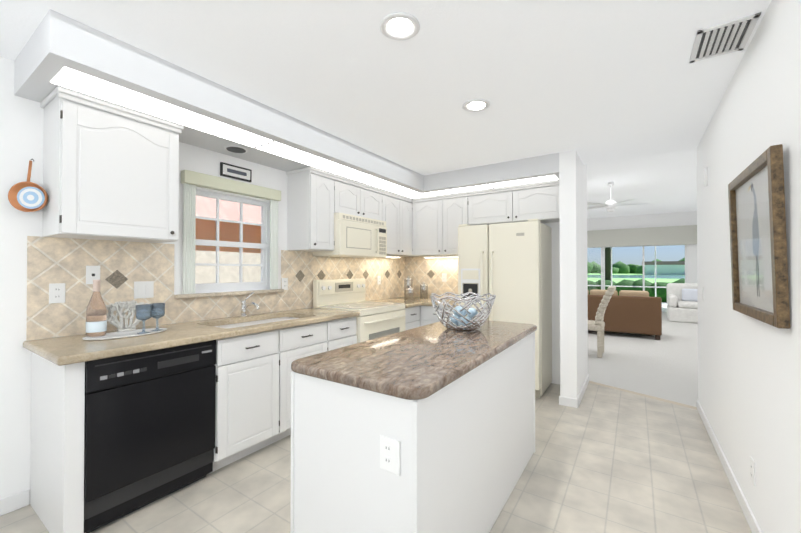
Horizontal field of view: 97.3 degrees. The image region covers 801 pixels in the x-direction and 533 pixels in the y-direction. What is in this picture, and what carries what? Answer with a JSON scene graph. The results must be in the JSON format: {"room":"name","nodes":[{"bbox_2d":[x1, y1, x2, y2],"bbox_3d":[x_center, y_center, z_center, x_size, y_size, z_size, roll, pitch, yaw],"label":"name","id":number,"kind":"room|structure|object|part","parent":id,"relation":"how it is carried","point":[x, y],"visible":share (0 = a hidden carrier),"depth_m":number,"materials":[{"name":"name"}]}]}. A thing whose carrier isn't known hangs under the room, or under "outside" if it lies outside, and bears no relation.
{"room":"kitchen","nodes":[
{"label":"kitchen","id":0,"kind":"room"},
{"bbox_2d":[0,56,396,499],"bbox_3d":[-1.735,0.106,2.614,0.150,2.450,6.570,0,-1,34],"label":"wall","id":1,"kind":"structure","parent":0,"point":[21,130],"depth_m":1.94,"materials":[{"name":"white paint"}]},
{"bbox_2d":[0,489,29,515],"bbox_3d":[-2.768,1.273,0.905,0.012,0.085,2.538,0,-1,34],"label":"baseboard","id":2,"kind":"structure","parent":1,"relation":"attached to","point":[9,504],"depth_m":1.91,"materials":[{"name":"white wood"}]},
{"bbox_2d":[8,159,48,211],"bbox_3d":[-2.015,-0.443,1.920,0.164,0.299,0.050,0,-1,-16],"label":"copper pan","id":3,"kind":"object","parent":1,"relation":"hanging from","point":[28,196],"visible":1,"depth_m":1.92,"materials":[{"name":"brown metal"}]},
{"bbox_2d":[49,283,64,303],"bbox_3d":[-2.002,0.156,2.055,0.008,0.115,0.070,0,-1,34],"label":"outlet","id":4,"kind":"object","parent":1,"relation":"attached to","point":[56,290],"depth_m":2.05,"materials":[{"name":"white plastic"}]},
{"bbox_2d":[86,266,99,283],"bbox_3d":[-1.912,0.052,2.192,0.007,0.115,0.070,0,-1,34],"label":"outlet","id":5,"kind":"object","parent":1,"relation":"attached to","point":[92,272],"depth_m":2.19,"materials":[{"name":"white plastic"}]},
{"bbox_2d":[40,86,183,242],"bbox_3d":[-1.746,-0.549,2.166,0.330,0.763,0.580,0,-1,34],"label":"upper cabinet","id":6,"kind":"object","parent":1,"relation":"attached to","point":[110,171],"depth_m":2.00,"materials":[{"name":"white wood"}]},
{"bbox_2d":[134,281,153,298],"bbox_3d":[-1.759,0.159,2.418,0.009,0.115,0.115,0,-1,34],"label":"light switch","id":7,"kind":"object","parent":1,"relation":"attached to","point":[143,289],"depth_m":2.41,"materials":[{"name":"white plastic"}]},
{"bbox_2d":[26,236,405,340],"bbox_3d":[-1.003,0.135,3.568,0.009,0.581,3.870,0,-1,34],"label":"backsplash","id":8,"kind":"structure","parent":1,"relation":"attached to","point":[124,266],"depth_m":2.42,"materials":[{"name":"tile"}]},
{"bbox_2d":[174,170,283,298],"bbox_3d":[-1.418,-0.236,2.989,0.175,0.950,0.940,0,-1,34],"label":"kitchen window","id":9,"kind":"structure","parent":1,"relation":"in","point":[192,180],"depth_m":2.95,"materials":[{"name":"white wood"}]},
{"bbox_3d":[-1.422,0.225,2.987,0.155,0.029,0.940,0,-1,34],"label":"sill","id":10,"kind":"part","parent":9,"relation":"part of","materials":[{"name":"stone"}]},
{"bbox_3d":[-1.464,-0.196,3.019,0.065,0.810,0.760,0,-1,34],"label":"frame","id":11,"kind":"part","parent":9,"relation":"part of","materials":[{"name":"white"}]},
{"bbox_2d":[220,162,251,181],"bbox_3d":[-1.389,-0.796,2.984,0.020,0.110,0.275,0,-1,34],"label":"framed picture","id":12,"kind":"object","parent":1,"relation":"attached to","point":[235,172],"visible":1,"depth_m":2.97,"materials":[{"name":"black"}]},
{"bbox_2d":[282,278,287,289],"bbox_3d":[-1.114,0.168,3.390,0.008,0.115,0.070,0,-1,34],"label":"outlet","id":13,"kind":"object","parent":1,"relation":"attached to","point":[284,280],"depth_m":3.39,"materials":[{"name":"white plastic"}]},
{"bbox_2d":[286,166,335,251],"bbox_3d":[-0.880,-0.537,3.467,0.330,0.763,0.307,0,-1,34],"label":"upper cabinet","id":14,"kind":"object","parent":1,"relation":"attached to","point":[311,191],"depth_m":3.35,"materials":[{"name":"white wood"}]},
{"bbox_2d":[336,174,383,220],"bbox_3d":[-0.575,-0.723,3.927,0.330,0.383,0.795,0,-1,34],"label":"upper cabinet","id":15,"kind":"object","parent":1,"relation":"attached to","point":[353,197],"depth_m":3.81,"materials":[{"name":"white wood"}]},
{"bbox_2d":[312,213,386,257],"bbox_3d":[-0.524,-0.320,3.890,0.432,0.420,0.788,0,-1,34],"label":"microwave","id":16,"kind":"object","parent":15,"relation":"attached to","point":[358,237],"visible":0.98,"depth_m":3.69,"materials":[{"name":"beige plastic"}]},
{"bbox_2d":[377,276,380,284],"bbox_3d":[-0.283,0.179,4.638,0.008,0.115,0.070,0,-1,34],"label":"outlet","id":17,"kind":"object","parent":1,"relation":"attached to","point":[378,277],"depth_m":4.63,"materials":[{"name":"white plastic"}]},
{"bbox_2d":[384,190,399,257],"bbox_3d":[-0.233,-0.529,4.439,0.330,0.763,0.438,0,-1,34],"label":"upper cabinet","id":18,"kind":"object","parent":1,"relation":"attached to","point":[389,197],"depth_m":4.32,"materials":[{"name":"white wood"}]},
{"bbox_2d":[387,255,457,257],"bbox_3d":[0.279,-0.133,4.423,1.020,0.023,0.930,0,-1,34],"label":"light","id":19,"kind":"object","parent":18,"relation":"attached to","point":[390,256],"depth_m":4.68,"materials":[{"name":"white plastic"}]},
{"bbox_2d":[396,194,415,256],"bbox_3d":[-0.053,-0.527,4.654,0.391,0.763,0.364,0,-1,34],"label":"upper cabinet","id":20,"kind":"object","parent":1,"relation":"attached to","point":[405,206],"depth_m":4.61,"materials":[{"name":"white wood"}]},
{"bbox_2d":[14,9,558,198],"bbox_3d":[-0.104,-1.017,2.947,2.208,0.199,3.925,0,-1,34],"label":"soffit","id":21,"kind":"structure","parent":0,"point":[61,50],"depth_m":2.25,"materials":[{"name":"white paint"}]},
{"bbox_2d":[0,304,751,532],"bbox_3d":[4.172,1.411,5.927,8.000,0.100,18.950,0,-1,34],"label":"floor","id":22,"kind":"structure","parent":0,"point":[603,459],"depth_m":2.12,"materials":[{"name":"tile"}]},
{"bbox_2d":[84,340,215,532],"bbox_3d":[-1.564,0.891,2.101,0.576,0.870,0.627,0,-1,34],"label":"dishwasher","id":23,"kind":"object","parent":22,"relation":"on","point":[149,427],"visible":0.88,"depth_m":1.89,"materials":[{"name":"black"}]},
{"bbox_2d":[208,322,289,473],"bbox_3d":[-1.265,0.895,2.600,0.636,0.872,0.529,0,-1,34],"label":"base cabinet","id":24,"kind":"object","parent":22,"relation":"on","point":[253,396],"depth_m":2.41,"materials":[{"name":"white wood"}]},
{"bbox_2d":[23,308,359,365],"bbox_3d":[-1.233,0.437,2.623,0.670,0.040,2.078,0,-1,34],"label":"countertop","id":25,"kind":"structure","parent":24,"relation":"on","point":[64,350],"depth_m":2.07,"materials":[{"name":"stone"}]},
{"bbox_2d":[82,328,166,339],"bbox_3d":[-1.644,0.406,2.124,0.231,0.010,0.420,0,-1,34],"label":"oval tray","id":26,"kind":"object","parent":25,"relation":"on","point":[118,335],"visible":0.85,"depth_m":2.10,"materials":[{"name":"white"}]},
{"bbox_2d":[86,280,106,336],"bbox_3d":[-1.775,0.240,2.057,0.094,0.327,0.094,0,-1,34],"label":"bottle","id":27,"kind":"object","parent":26,"relation":"on","point":[96,318],"visible":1,"depth_m":2.03,"materials":[{"name":"beige"}]},
{"bbox_2d":[106,300,148,331],"bbox_3d":[-1.736,0.310,2.241,0.097,0.189,0.349,0,-1,34],"label":"coral","id":28,"kind":"object","parent":26,"relation":"on","point":[121,325],"visible":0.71,"depth_m":2.21},
{"bbox_2d":[135,304,151,333],"bbox_3d":[-1.561,0.319,2.142,0.082,0.170,0.082,0,-1,34],"label":"goblet","id":29,"kind":"object","parent":26,"relation":"on","point":[143,313],"visible":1,"depth_m":2.12,"materials":[{"name":"blue glass"}]},
{"bbox_2d":[151,303,164,330],"bbox_3d":[-1.539,0.320,2.229,0.082,0.170,0.082,0,-1,34],"label":"goblet","id":30,"kind":"object","parent":26,"relation":"on","point":[158,310],"visible":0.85,"depth_m":2.21,"materials":[{"name":"blue glass"}]},
{"bbox_2d":[240,292,259,316],"bbox_3d":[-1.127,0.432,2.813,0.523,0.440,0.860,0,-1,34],"label":"faucet","id":31,"kind":"object","parent":25,"relation":"in","point":[244,305],"visible":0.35,"depth_m":2.93,"materials":[{"name":"silver metal"}]},
{"bbox_2d":[250,317,333,434],"bbox_3d":[-1.018,0.898,2.972,0.636,0.872,0.616,0,-1,34],"label":"base cabinet","id":32,"kind":"object","parent":22,"relation":"on","point":[315,338],"depth_m":2.86,"materials":[{"name":"white wood"}]},
{"bbox_2d":[334,316,356,348],"bbox_3d":[-0.794,0.901,3.309,0.636,0.872,0.445,0,-1,34],"label":"base cabinet","id":33,"kind":"object","parent":22,"relation":"on","point":[345,328],"depth_m":3.18,"materials":[{"name":"white wood"}]},
{"bbox_2d":[313,278,405,342],"bbox_3d":[-0.406,0.742,3.801,0.691,1.200,0.792,0,-1,34],"label":"range","id":34,"kind":"object","parent":22,"relation":"on","point":[374,319],"visible":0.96,"depth_m":3.72,"materials":[{"name":"enamelled metal"},{"name":"glass"}]},
{"bbox_2d":[290,332,534,532],"bbox_3d":[0.242,0.890,2.018,0.643,0.872,1.650,0,-1,34],"label":"kitchen island","id":35,"kind":"object","parent":22,"relation":"on","point":[455,456],"visible":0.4,"depth_m":1.40,"materials":[{"name":"white"}]},
{"bbox_2d":[291,319,536,399],"bbox_3d":[0.249,0.432,2.021,0.673,0.040,1.687,0,-1,34],"label":"island countertop","id":36,"kind":"structure","parent":35,"relation":"on","point":[422,362],"depth_m":1.56,"materials":[{"name":"stone"}]},
{"bbox_2d":[430,292,495,330],"bbox_3d":[0.411,0.297,2.343,0.432,0.233,0.432,0,-1,34],"label":"wire bowl","id":37,"kind":"object","parent":36,"relation":"on","point":[459,320],"visible":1,"depth_m":2.25,"materials":[{"name":"white metal"}]},
{"bbox_2d":[405,306,425,329],"bbox_3d":[-0.096,0.910,4.299,0.701,0.872,0.373,0,-1,34],"label":"base cabinet","id":38,"kind":"object","parent":22,"relation":"on","point":[415,317],"depth_m":4.20,"materials":[{"name":"white wood"}]},
{"bbox_2d":[426,306,454,324],"bbox_3d":[0.612,0.911,4.427,0.511,0.872,0.635,0,-1,34],"label":"base cabinet","id":39,"kind":"object","parent":22,"relation":"on","point":[431,317],"depth_m":4.21,"materials":[{"name":"white wood"}]},
{"bbox_2d":[371,297,457,307],"bbox_3d":[0.255,0.453,4.448,1.123,0.040,1.002,0,-1,34],"label":"countertop","id":40,"kind":"structure","parent":39,"relation":"on","point":[416,301],"depth_m":4.35,"materials":[{"name":"stone"}]},
{"bbox_2d":[404,276,412,297],"bbox_3d":[0.109,0.285,4.887,0.121,0.302,0.121,0,-1,34],"label":"canister","id":41,"kind":"object","parent":40,"relation":"on","point":[408,281],"visible":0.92,"depth_m":4.84,"materials":[{"name":"clear glass"}]},
{"bbox_2d":[406,286,413,299],"bbox_3d":[0.129,0.348,4.681,0.104,0.172,0.104,0,-1,34],"label":"canister","id":42,"kind":"object","parent":40,"relation":"on","point":[409,293],"visible":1,"depth_m":4.64,"materials":[{"name":"clear glass"}]},
{"bbox_2d":[420,282,427,298],"bbox_3d":[0.320,0.325,4.806,0.108,0.222,0.108,0,-1,34],"label":"canister","id":43,"kind":"object","parent":40,"relation":"on","point":[423,290],"visible":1,"depth_m":4.76,"materials":[{"name":"clear glass"}]},
{"bbox_2d":[458,219,551,398],"bbox_3d":[1.177,0.433,4.002,0.883,1.820,0.708,0,-1,34],"label":"refrigerator","id":44,"kind":"object","parent":22,"relation":"on","point":[509,265],"visible":0.71,"depth_m":3.71,"materials":[{"name":"beige metal"}]},
{"bbox_2d":[588,246,666,303],"bbox_3d":[9.429,0.131,13.791,7.850,2.600,0.050,0,-1,34],"label":"screen frame","id":45,"kind":"object","parent":22,"relation":"on","point":[655,287],"depth_m":13.66,"materials":[{"name":"silver metal"}]},
{"bbox_2d":[0,0,771,174],"bbox_3d":[-0.406,-1.479,1.533,3.576,0.700,6.520,0,-1,34],"label":"ceiling","id":46,"kind":"structure","parent":0,"point":[593,81],"depth_m":1.96,"materials":[{"name":"paint"}]},
{"bbox_2d":[380,12,419,40],"bbox_3d":[-0.002,-1.123,1.654,0.188,0.010,0.188,0,-1,34],"label":"recessed light","id":47,"kind":"object","parent":46,"relation":"in","point":[400,25],"visible":1,"depth_m":1.65,"materials":[{"name":"white"}]},
{"bbox_2d":[463,99,489,111],"bbox_3d":[0.526,-1.115,2.448,0.188,0.010,0.188,0,-1,34],"label":"recessed light","id":48,"kind":"object","parent":46,"relation":"in","point":[475,105],"visible":0.98,"depth_m":2.44,"materials":[{"name":"white plastic"}]},
{"bbox_2d":[689,12,760,62],"bbox_3d":[1.593,-1.120,1.750,0.220,0.011,0.310,0,-1,34],"label":"ceiling vent","id":49,"kind":"object","parent":46,"relation":"in","point":[732,36],"visible":1,"depth_m":1.73,"materials":[{"name":"white metal"}]},
{"bbox_2d":[543,222,559,384],"bbox_3d":[0.955,-0.176,4.665,2.358,3.050,0.120,0,-1,34],"label":"wall","id":50,"kind":"structure","parent":0,"point":[554,226],"depth_m":4.04,"materials":[{"name":"white paint"}]},
{"bbox_2d":[416,194,447,257],"bbox_3d":[0.440,-0.526,4.705,0.536,0.763,0.385,0,-1,34],"label":"upper cabinet","id":51,"kind":"object","parent":50,"relation":"attached to","point":[431,211],"depth_m":4.57,"materials":[{"name":"white wood"}]},
{"bbox_2d":[406,256,457,297],"bbox_3d":[0.545,0.147,4.857,1.100,0.581,0.009,0,-1,34],"label":"backsplash","id":52,"kind":"structure","parent":50,"relation":"attached to","point":[421,269],"depth_m":4.91,"materials":[{"name":"tile"}]},
{"bbox_2d":[442,273,446,281],"bbox_3d":[0.596,0.150,4.813,0.070,0.115,0.008,0,-1,34],"label":"outlet","id":53,"kind":"object","parent":50,"relation":"attached to","point":[444,275],"depth_m":4.81,"materials":[{"name":"white plastic"}]},
{"bbox_2d":[448,191,467,257],"bbox_3d":[0.745,-0.528,4.535,0.401,0.763,0.330,0,-1,34],"label":"upper cabinet","id":54,"kind":"object","parent":50,"relation":"attached to","point":[457,202],"depth_m":4.38,"materials":[{"name":"white wood"}]},
{"bbox_2d":[468,180,558,224],"bbox_3d":[1.360,-0.709,4.127,1.078,0.408,0.330,0,-1,34],"label":"upper cabinet","id":55,"kind":"object","parent":50,"relation":"attached to","point":[538,200],"depth_m":3.97,"materials":[{"name":"white wood"}]},
{"bbox_2d":[559,150,587,398],"bbox_3d":[1.869,-0.184,3.779,0.146,3.050,0.940,0,-1,34],"label":"partition column","id":56,"kind":"structure","parent":0,"point":[573,274],"depth_m":3.40,"materials":[{"name":"white paint"}]},
{"bbox_2d":[575,374,588,407],"bbox_3d":[1.932,1.298,3.717,0.012,0.085,0.952,0,-1,34],"label":"baseboard","id":57,"kind":"structure","parent":56,"relation":"attached to","point":[577,401],"depth_m":3.56,"materials":[{"name":"white wood"}]},
{"bbox_2d":[587,148,696,218],"bbox_3d":[4.634,-1.723,7.731,5.100,0.100,9.380,0,-1,34],"label":"ceiling","id":58,"kind":"structure","parent":0,"point":[663,183],"depth_m":7.21,"materials":[{"name":"paint"}]},
{"bbox_2d":[587,182,648,211],"bbox_3d":[4.222,-1.379,7.070,1.292,0.600,1.235,0,-1,34],"label":"ceiling fan","id":59,"kind":"object","parent":58,"relation":"hanging from","point":[610,205],"visible":0.96,"depth_m":6.97,"materials":[{"name":"white metal"}]},
{"bbox_2d":[587,211,697,282],"bbox_3d":[7.191,-0.114,11.559,5.100,3.050,0.150,0,-1,34],"label":"wall","id":60,"kind":"structure","parent":0,"point":[655,220],"depth_m":10.94,"materials":[{"name":"white paint"}]},
{"bbox_2d":[587,245,686,311],"bbox_3d":[7.212,0.361,11.523,3.370,2.100,0.060,0,-1,34],"label":"door frame","id":61,"kind":"structure","parent":60,"relation":"in","point":[602,270],"depth_m":11.76,"materials":[{"name":"silver metal"}]},
{"bbox_2d":[587,225,696,247],"bbox_3d":[7.133,-0.930,11.417,3.870,0.560,0.158,0,-1,34],"label":"cornice valance","id":62,"kind":"object","parent":60,"relation":"attached to","point":[671,235],"visible":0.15,"depth_m":11.00,"materials":[{"name":"white fabric"}]},
{"bbox_2d":[588,312,697,409],"bbox_3d":[4.577,1.368,7.637,4.820,0.013,9.253,0,-1,34],"label":"floor carpet","id":63,"kind":"object","parent":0,"point":[665,368],"visible":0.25,"depth_m":4.86,"materials":[{"name":"beige carpet"}]},
{"bbox_2d":[588,286,615,357],"bbox_3d":[2.929,0.825,5.443,0.673,1.038,0.460,0,-1,34],"label":"upholstered dining chair","id":64,"kind":"object","parent":63,"relation":"on","point":[598,324],"visible":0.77,"depth_m":5.18,"materials":[{"name":"fabric"}]},
{"bbox_2d":[588,289,661,339],"bbox_3d":[4.228,0.917,7.305,1.870,0.888,0.900,0,-1,34],"label":"sofa","id":65,"kind":"object","parent":63,"relation":"on","point":[633,311],"visible":0.65,"depth_m":6.70,"materials":[{"name":"brown leather"}]},
{"bbox_2d":[666,283,697,322],"bbox_3d":[7.320,0.906,8.911,0.900,0.938,0.900,0,-1,34],"label":"armchair","id":66,"kind":"object","parent":63,"relation":"on","point":[682,302],"visible":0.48,"depth_m":8.82,"materials":[{"name":"white fabric"}]},
{"bbox_2d":[697,0,800,532],"bbox_3d":[1.074,-0.212,0.627,0.120,3.050,6.370,0,-1,34],"label":"wall","id":67,"kind":"structure","parent":0,"point":[749,383],"depth_m":1.64,"materials":[{"name":"white paint"}]},
{"bbox_2d":[697,400,761,532],"bbox_3d":[1.019,1.271,0.650,0.012,0.085,6.370,0,-1,34],"label":"baseboard","id":68,"kind":"structure","parent":67,"relation":"attached to","point":[743,503],"depth_m":2.11,"materials":[{"name":"white wood"}]},
{"bbox_2d":[750,457,754,485],"bbox_3d":[1.761,1.023,1.763,0.008,0.115,0.070,0,-1,34],"label":"outlet","id":69,"kind":"object","parent":67,"relation":"attached to","point":[752,464],"depth_m":1.75,"materials":[{"name":"white plastic"}]},
{"bbox_2d":[728,144,789,328],"bbox_3d":[1.646,-0.112,1.645,0.035,0.700,0.740,-2,-1,34],"label":"picture frame","id":70,"kind":"object","parent":67,"relation":"attached to","point":[758,242],"visible":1,"depth_m":1.54,"materials":[{"name":"wood"},{"name":"glass"},{"name":"paper"}]},
{"label":"outside","id":71,"kind":"structure","parent":0,"visible":0},
{"bbox_2d":[587,273,678,282],"bbox_3d":[83.514,2.475,112.488,260.000,0.080,360.000,0,-1,34],"label":"lawn","id":72,"kind":"structure","parent":71,"point":[617,280],"depth_m":51.08,"materials":[{"name":"green plant"}]},
{"bbox_2d":[195,218,260,283],"bbox_3d":[-5.758,0.123,7.352,5.900,2.700,22.000,0,-1,34],"label":"neighbouring house","id":73,"kind":"structure","parent":72,"relation":"on","point":[201,251],"depth_m":6.60,"materials":[{"name":"beige paint"}]},
{"bbox_2d":[196,196,260,223],"bbox_3d":[-6.757,-1.996,8.036,4.500,1.850,24.000,0,-1,34],"label":"roof","id":74,"kind":"structure","parent":73,"relation":"on","point":[202,205],"depth_m":9.14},
{"bbox_2d":[587,278,684,302],"bbox_3d":[10.542,1.155,15.954,18.656,1.319,1.196,0,-1,34],"label":"hedge","id":75,"kind":"object","parent":72,"relation":"on","point":[662,293],"visible":0.08,"depth_m":15.54,"materials":[{"name":"green plant"}]},
{"bbox_2d":[587,275,684,278],"bbox_3d":[64.133,2.002,65.327,200.000,0.020,40.000,0,-1,34],"label":"lake","id":76,"kind":"structure","parent":72,"relation":"on","point":[649,276],"depth_m":72.44,"materials":[{"name":"teal liquid"}]},
{"bbox_2d":[587,247,684,280],"bbox_3d":[72.978,-3.991,64.026,285.034,18.564,134.219,0,-1,34],"label":"trees","id":77,"kind":"object","parent":72,"relation":"on","point":[619,267],"depth_m":125.70,"materials":[{"name":"green plant"}]},
{"bbox_2d":[642,261,684,274],"bbox_3d":[73.264,0.461,95.302,13.000,3.600,9.000,0,-1,34],"label":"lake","id":78,"kind":"structure","parent":72,"relation":"on","point":[670,267],"depth_m":92.39,"materials":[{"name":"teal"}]}
]}

